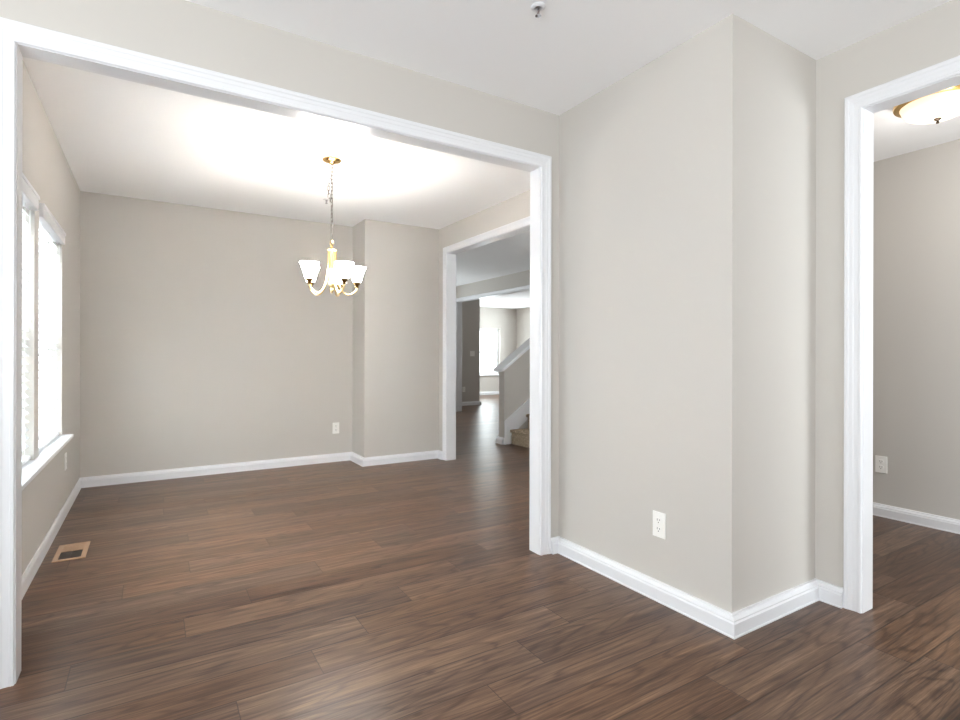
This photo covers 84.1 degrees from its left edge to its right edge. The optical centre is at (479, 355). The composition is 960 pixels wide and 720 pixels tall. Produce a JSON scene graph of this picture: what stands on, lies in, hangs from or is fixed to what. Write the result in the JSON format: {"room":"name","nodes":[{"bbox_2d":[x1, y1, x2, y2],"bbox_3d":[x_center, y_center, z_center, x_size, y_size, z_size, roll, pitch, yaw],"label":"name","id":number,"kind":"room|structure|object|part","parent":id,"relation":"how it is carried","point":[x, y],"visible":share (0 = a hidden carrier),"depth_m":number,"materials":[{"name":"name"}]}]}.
{"room":"empty living room","nodes":[
{"label":"empty living room","id":0,"kind":"room"},
{"bbox_2d":[22,61,79,574],"bbox_3d":[-2.598,-0.133,3.107,0.155,2.440,3.220,0,0,-32],"label":"wall","id":1,"kind":"structure","parent":0,"point":[45,165],"depth_m":3.16,"materials":[{"name":"grey paint"}]},
{"bbox_2d":[22,172,39,464],"bbox_3d":[-2.042,-0.142,2.312,0.087,1.320,0.832,0,0,-32],"label":"window blind","id":2,"kind":"object","parent":1,"relation":"attached to","point":[30,197],"visible":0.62,"depth_m":2.60,"materials":[{"name":"white plastic"}]},
{"bbox_3d":[-2.188,-0.116,2.522,0.052,1.250,0.002,0,0,-32],"label":"ladder cord","id":3,"kind":"part","parent":2,"relation":"part of","materials":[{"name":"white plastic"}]},
{"bbox_3d":[-2.057,0.509,2.304,0.050,0.018,0.824,0,0,-32],"label":"rail","id":4,"kind":"part","parent":2,"relation":"part of","materials":[{"name":"white plastic"}]},
{"bbox_3d":[-2.202,-0.471,2.606,0.004,0.550,0.018,0,0,-32],"label":"lift cord","id":5,"kind":"part","parent":2,"relation":"part of","materials":[{"name":"white fabric"}]},
{"bbox_2d":[39,231,47,439],"bbox_3d":[-2.626,-0.133,3.086,0.075,1.320,0.840,0,0,-32],"label":"window","id":6,"kind":"structure","parent":1,"relation":"in","point":[43,265],"depth_m":3.42,"materials":[{"name":"white glass"}]},
{"bbox_3d":[-2.635,-0.428,3.080,0.028,0.660,0.770,0,0,-32],"label":"sash","id":7,"kind":"part","parent":6,"relation":"part of","materials":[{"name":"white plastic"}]},
{"bbox_3d":[-2.611,0.177,3.096,0.028,0.630,0.770,0,0,-32],"label":"sash","id":8,"kind":"part","parent":6,"relation":"part of","materials":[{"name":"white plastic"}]},
{"bbox_2d":[22,434,73,489],"bbox_3d":[-2.283,0.549,2.726,0.134,0.047,1.915,0,0,-32],"label":"window sill","id":9,"kind":"structure","parent":1,"relation":"attached to","point":[31,469],"depth_m":2.72,"materials":[{"name":"white"}]},
{"bbox_2d":[22,478,80,598],"bbox_3d":[-2.469,1.047,3.094,0.053,0.081,3.060,0,0,-32],"label":"baseboard","id":10,"kind":"structure","parent":1,"relation":"attached to","point":[32,568],"depth_m":2.96,"materials":[{"name":"white wood"}]},
{"bbox_2d":[39,203,65,450],"bbox_3d":[-2.548,-0.143,3.134,0.087,1.320,0.832,0,0,-32],"label":"window blind","id":11,"kind":"object","parent":1,"relation":"attached to","point":[49,227],"visible":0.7,"depth_m":3.17,"materials":[{"name":"white plastic"}]},
{"bbox_3d":[-2.427,-0.117,2.909,0.052,1.250,0.002,0,0,-32],"label":"ladder cord","id":12,"kind":"part","parent":11,"relation":"part of","materials":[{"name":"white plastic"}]},
{"bbox_3d":[-2.563,0.508,3.126,0.050,0.018,0.824,0,0,-32],"label":"rail","id":13,"kind":"part","parent":11,"relation":"part of","materials":[{"name":"white plastic"}]},
{"bbox_3d":[-2.561,-0.117,3.126,0.052,1.250,0.002,0,0,-32],"label":"ladder cord","id":14,"kind":"part","parent":11,"relation":"part of","materials":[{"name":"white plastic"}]},
{"bbox_3d":[-2.708,-0.472,3.428,0.004,0.550,0.018,0,0,-32],"label":"lift cord","id":15,"kind":"part","parent":11,"relation":"part of","materials":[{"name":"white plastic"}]},
{"bbox_2d":[65,452,66,469],"bbox_3d":[-2.836,0.724,3.647,0.009,0.114,0.070,0,0,-32],"label":"wall outlet","id":16,"kind":"object","parent":1,"relation":"attached to","point":[66,452],"visible":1,"depth_m":3.63,"materials":[{"name":"white plastic"}]},
{"bbox_2d":[80,191,438,477],"bbox_3d":[-1.865,-0.132,5.133,3.217,2.440,0.538,0,0,-32],"label":"wall","id":17,"kind":"structure","parent":0,"point":[205,339],"depth_m":5.02,"materials":[{"name":"grey paint"}]},
{"bbox_2d":[80,450,441,487],"bbox_3d":[-1.165,1.049,3.897,3.117,0.081,3.060,0,0,-32],"label":"baseboard","id":18,"kind":"structure","parent":17,"relation":"attached to","point":[104,480],"depth_m":5.04,"materials":[{"name":"white wood"}]},
{"bbox_2d":[333,422,338,433],"bbox_3d":[-1.485,0.747,5.491,0.070,0.114,0.009,0,0,-32],"label":"wall outlet","id":19,"kind":"object","parent":17,"relation":"attached to","point":[335,425],"visible":1,"depth_m":5.49,"materials":[{"name":"white plastic"}]},
{"bbox_2d":[0,0,558,537],"bbox_3d":[-1.429,-0.131,1.886,4.344,2.440,0.086,0,0,-32],"label":"wall","id":20,"kind":"structure","parent":0,"point":[182,31],"depth_m":2.28,"materials":[{"name":"grey paint"}]},
{"bbox_2d":[0,17,551,688],"bbox_3d":[-0.628,-0.005,2.379,2.329,2.192,0.122,0,0,-32],"label":"trim","id":21,"kind":"structure","parent":20,"relation":"attached to","point":[18,40],"depth_m":1.91,"materials":[{"name":"white wood"}]},
{"bbox_2d":[462,299,479,401],"bbox_3d":[-0.481,-0.129,11.618,1.045,2.440,0.110,0,0,-32],"label":"wall","id":22,"kind":"structure","parent":0,"point":[470,310],"depth_m":11.73,"materials":[{"name":"grey paint"}]},
{"bbox_2d":[0,394,959,719],"bbox_3d":[0.415,1.153,5.806,11.600,0.120,16.250,0,0,-32],"label":"floor","id":23,"kind":"structure","parent":0,"point":[340,590],"depth_m":2.16,"materials":[{"name":"brown laminate"}]},
{"bbox_2d":[51,541,90,562],"bbox_3d":[-2.260,1.085,2.949,0.143,0.005,0.286,0,0,-32],"label":"floor vent","id":24,"kind":"object","parent":23,"relation":"in","point":[67,552],"visible":1,"depth_m":2.94,"materials":[{"name":"beige metal"}]},
{"bbox_2d":[510,414,529,447],"bbox_3d":[1.501,0.383,6.625,1.979,1.424,1.097,0,0,-32],"label":"staircase","id":25,"kind":"structure","parent":23,"relation":"on","point":[520,437],"depth_m":6.45,"materials":[{"name":"beige carpet"}]},
{"bbox_2d":[23,0,959,308],"bbox_3d":[0.399,-1.397,5.793,11.650,0.100,16.250,0,0,-32],"label":"ceiling","id":26,"kind":"structure","parent":0,"point":[116,136],"depth_m":2.88,"materials":[{"name":"white paint"}]},
{"bbox_2d":[300,156,365,296],"bbox_3d":[-1.010,-0.883,3.658,0.460,0.933,0.433,0,0,-32],"label":"chandelier","id":27,"kind":"object","parent":26,"relation":"hanging from","point":[339,272],"visible":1,"depth_m":3.65,"materials":[{"name":"white glass"}]},
{"bbox_3d":[-1.133,-0.565,3.538,0.126,0.106,0.126,0,0,-32],"label":"lamp shade","id":28,"kind":"part","parent":27,"relation":"part of","materials":[{"name":"white glass"}]},
{"bbox_3d":[-1.185,-0.565,3.723,0.126,0.106,0.126,0,0,-32],"label":"lamp shade","id":29,"kind":"part","parent":27,"relation":"part of","materials":[{"name":"white glass"}]},
{"bbox_3d":[-1.086,-0.569,3.593,0.011,0.306,0.157,0,0,40],"label":"arm","id":30,"kind":"part","parent":27,"relation":"part of","materials":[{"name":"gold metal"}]},
{"bbox_3d":[-1.116,-0.570,3.700,0.157,0.306,0.012,0,0,18],"label":"arm","id":31,"kind":"part","parent":27,"relation":"part of","materials":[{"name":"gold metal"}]},
{"bbox_3d":[-1.032,-1.056,3.666,0.041,0.534,0.020,0,0,-3],"label":"chain","id":32,"kind":"part","parent":27,"relation":"part of","materials":[{"name":"silver metal"}]},
{"bbox_3d":[-1.008,-0.565,3.840,0.126,0.106,0.126,0,0,-32],"label":"lamp shade","id":33,"kind":"part","parent":27,"relation":"part of","materials":[{"name":"white glass"}]},
{"bbox_3d":[-0.953,-0.569,3.596,0.012,0.306,0.157,0,0,-44],"label":"arm","id":34,"kind":"part","parent":27,"relation":"part of","materials":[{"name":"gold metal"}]},
{"bbox_3d":[-0.903,-0.565,3.544,0.126,0.106,0.126,0,0,-32],"label":"lamp shade","id":35,"kind":"part","parent":27,"relation":"part of","materials":[{"name":"white glass"}]},
{"bbox_3d":[-0.930,-0.569,3.708,0.157,0.306,0.012,0,0,-24],"label":"arm","id":36,"kind":"part","parent":27,"relation":"part of","materials":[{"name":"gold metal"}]},
{"bbox_3d":[-0.864,-0.565,3.737,0.126,0.106,0.126,0,0,-32],"label":"lamp shade","id":37,"kind":"part","parent":27,"relation":"part of","materials":[{"name":"white glass"}]},
{"bbox_2d":[531,2,545,17],"bbox_3d":[0.225,-1.329,2.057,0.056,0.036,0.056,0,0,35],"label":"sprinkler","id":38,"kind":"object","parent":26,"relation":"attached to","point":[537,7],"visible":1,"depth_m":2.05,"materials":[{"name":"white metal"}]},
{"bbox_2d":[892,85,959,123],"bbox_3d":[2.351,-1.267,2.736,0.368,0.152,0.368,0,0,-32],"label":"ceiling lamp","id":39,"kind":"object","parent":26,"relation":"attached to","point":[943,105],"visible":0.89,"depth_m":2.69,"materials":[{"name":"white glass"}]},
{"bbox_2d":[456,270,529,391],"bbox_3d":[0.177,-0.128,10.785,6.388,2.440,7.340,0,0,-32],"label":"wall","id":40,"kind":"structure","parent":0,"point":[502,319],"depth_m":14.93,"materials":[{"name":"grey paint"}]},
{"bbox_2d":[462,391,498,405],"bbox_3d":[1.273,1.054,11.431,3.840,0.081,7.070,0,0,-32],"label":"baseboard","id":41,"kind":"structure","parent":40,"relation":"attached to","point":[492,392],"depth_m":11.81,"materials":[{"name":"white"}]},
{"bbox_2d":[480,328,498,374],"bbox_3d":[0.113,-0.115,15.005,0.930,1.305,0.075,0,0,-32],"label":"window","id":42,"kind":"structure","parent":40,"relation":"in","point":[496,351],"depth_m":15.19,"materials":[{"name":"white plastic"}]},
{"bbox_3d":[0.108,-0.406,15.015,0.860,0.652,0.028,0,0,-32],"label":"sash","id":43,"kind":"part","parent":42,"relation":"part of","materials":[{"name":"white glass"}]},
{"bbox_3d":[0.122,0.191,14.990,0.860,0.622,0.028,0,0,-32],"label":"sash","id":44,"kind":"part","parent":42,"relation":"part of","materials":[{"name":"white glass"}]},
{"bbox_2d":[456,285,529,411],"bbox_3d":[0.346,-0.009,9.174,0.146,2.204,2.998,0,0,-32],"label":"trim","id":45,"kind":"structure","parent":40,"relation":"attached to","point":[459,301],"depth_m":10.37,"materials":[{"name":"white wood"}]},
{"bbox_2d":[493,338,529,444],"bbox_3d":[1.121,-0.115,7.123,2.120,2.418,0.195,0,0,-32],"label":"wall","id":46,"kind":"structure","parent":0,"point":[514,371],"depth_m":6.64,"materials":[{"name":"grey paint"}]},
{"bbox_2d":[495,436,503,444],"bbox_3d":[0.820,1.053,6.958,1.383,0.081,0.148,0,0,-32],"label":"baseboard","id":47,"kind":"structure","parent":46,"relation":"attached to","point":[499,440],"depth_m":6.58,"materials":[{"name":"white"}]},
{"bbox_2d":[516,308,529,348],"bbox_3d":[2.950,-0.122,12.487,0.120,2.440,7.330,0,0,-32],"label":"wall","id":48,"kind":"structure","parent":0,"point":[522,315],"depth_m":15.20,"materials":[{"name":"grey paint"}]},
{"bbox_2d":[559,14,815,612],"bbox_3d":[1.000,-0.126,2.766,0.716,2.440,1.134,0,0,-32],"label":"wall","id":49,"kind":"structure","parent":0,"point":[687,183],"depth_m":2.33,"materials":[{"name":"grey paint"}]},
{"bbox_2d":[653,510,665,538],"bbox_3d":[0.804,0.760,2.391,0.009,0.114,0.070,0,0,-32],"label":"wall outlet","id":50,"kind":"object","parent":49,"relation":"attached to","point":[659,519],"visible":1,"depth_m":2.38,"materials":[{"name":"white plastic"}]},
{"bbox_2d":[655,526,661,532],"bbox_3d":[0.801,0.779,2.390,0.002,0.027,0.034,0,0,-32],"label":"receptacle","id":51,"kind":"object","parent":50,"relation":"attached to","point":[658,529],"depth_m":2.39,"materials":[{"name":"grey plastic"}]},
{"bbox_2d":[655,517,661,523],"bbox_3d":[0.801,0.740,2.390,0.002,0.027,0.034,0,0,-32],"label":"receptacle","id":52,"kind":"object","parent":50,"relation":"attached to","point":[658,520],"depth_m":2.39,"materials":[{"name":"grey plastic"}]},
{"bbox_2d":[551,536,842,639],"bbox_3d":[0.988,1.054,2.637,0.697,0.081,1.171,0,0,-32],"label":"baseboard","id":53,"kind":"structure","parent":49,"relation":"attached to","point":[734,625],"depth_m":2.31,"materials":[{"name":"white wood"}]},
{"bbox_2d":[439,0,959,586],"bbox_3d":[1.810,-0.124,2.101,0.138,2.440,8.480,0,0,-32],"label":"wall","id":54,"kind":"structure","parent":0,"point":[929,38],"depth_m":2.36,"materials":[{"name":"grey paint"}]},
{"bbox_2d":[442,216,529,460],"bbox_3d":[0.144,-0.018,4.842,0.136,2.221,1.833,0,0,-32],"label":"trim","id":55,"kind":"structure","parent":54,"relation":"attached to","point":[522,225],"depth_m":5.55,"materials":[{"name":"white wood"}]},
{"bbox_2d":[843,55,959,612],"bbox_3d":[1.931,-0.011,1.854,0.122,2.214,1.150,0,0,-32],"label":"trim","id":56,"kind":"structure","parent":54,"relation":"attached to","point":[860,108],"depth_m":2.28,"materials":[{"name":"white wood"}]},
{"bbox_2d":[873,139,959,519],"bbox_3d":[3.199,-0.122,2.262,2.500,2.440,4.498,0,0,-32],"label":"wall","id":57,"kind":"structure","parent":0,"point":[916,194],"depth_m":3.48,"materials":[{"name":"grey paint"}]},
{"bbox_2d":[875,455,886,473],"bbox_3d":[2.749,0.746,3.649,0.009,0.114,0.070,0,0,-32],"label":"wall outlet","id":58,"kind":"object","parent":57,"relation":"attached to","point":[880,461],"visible":1,"depth_m":3.65,"materials":[{"name":"white plastic"}]},
{"bbox_2d":[873,502,959,533],"bbox_3d":[2.803,1.057,2.043,1.600,0.081,4.258,0,0,-32],"label":"baseboard","id":59,"kind":"structure","parent":57,"relation":"attached to","point":[947,524],"depth_m":3.46,"materials":[{"name":"white wood"}]}
]}

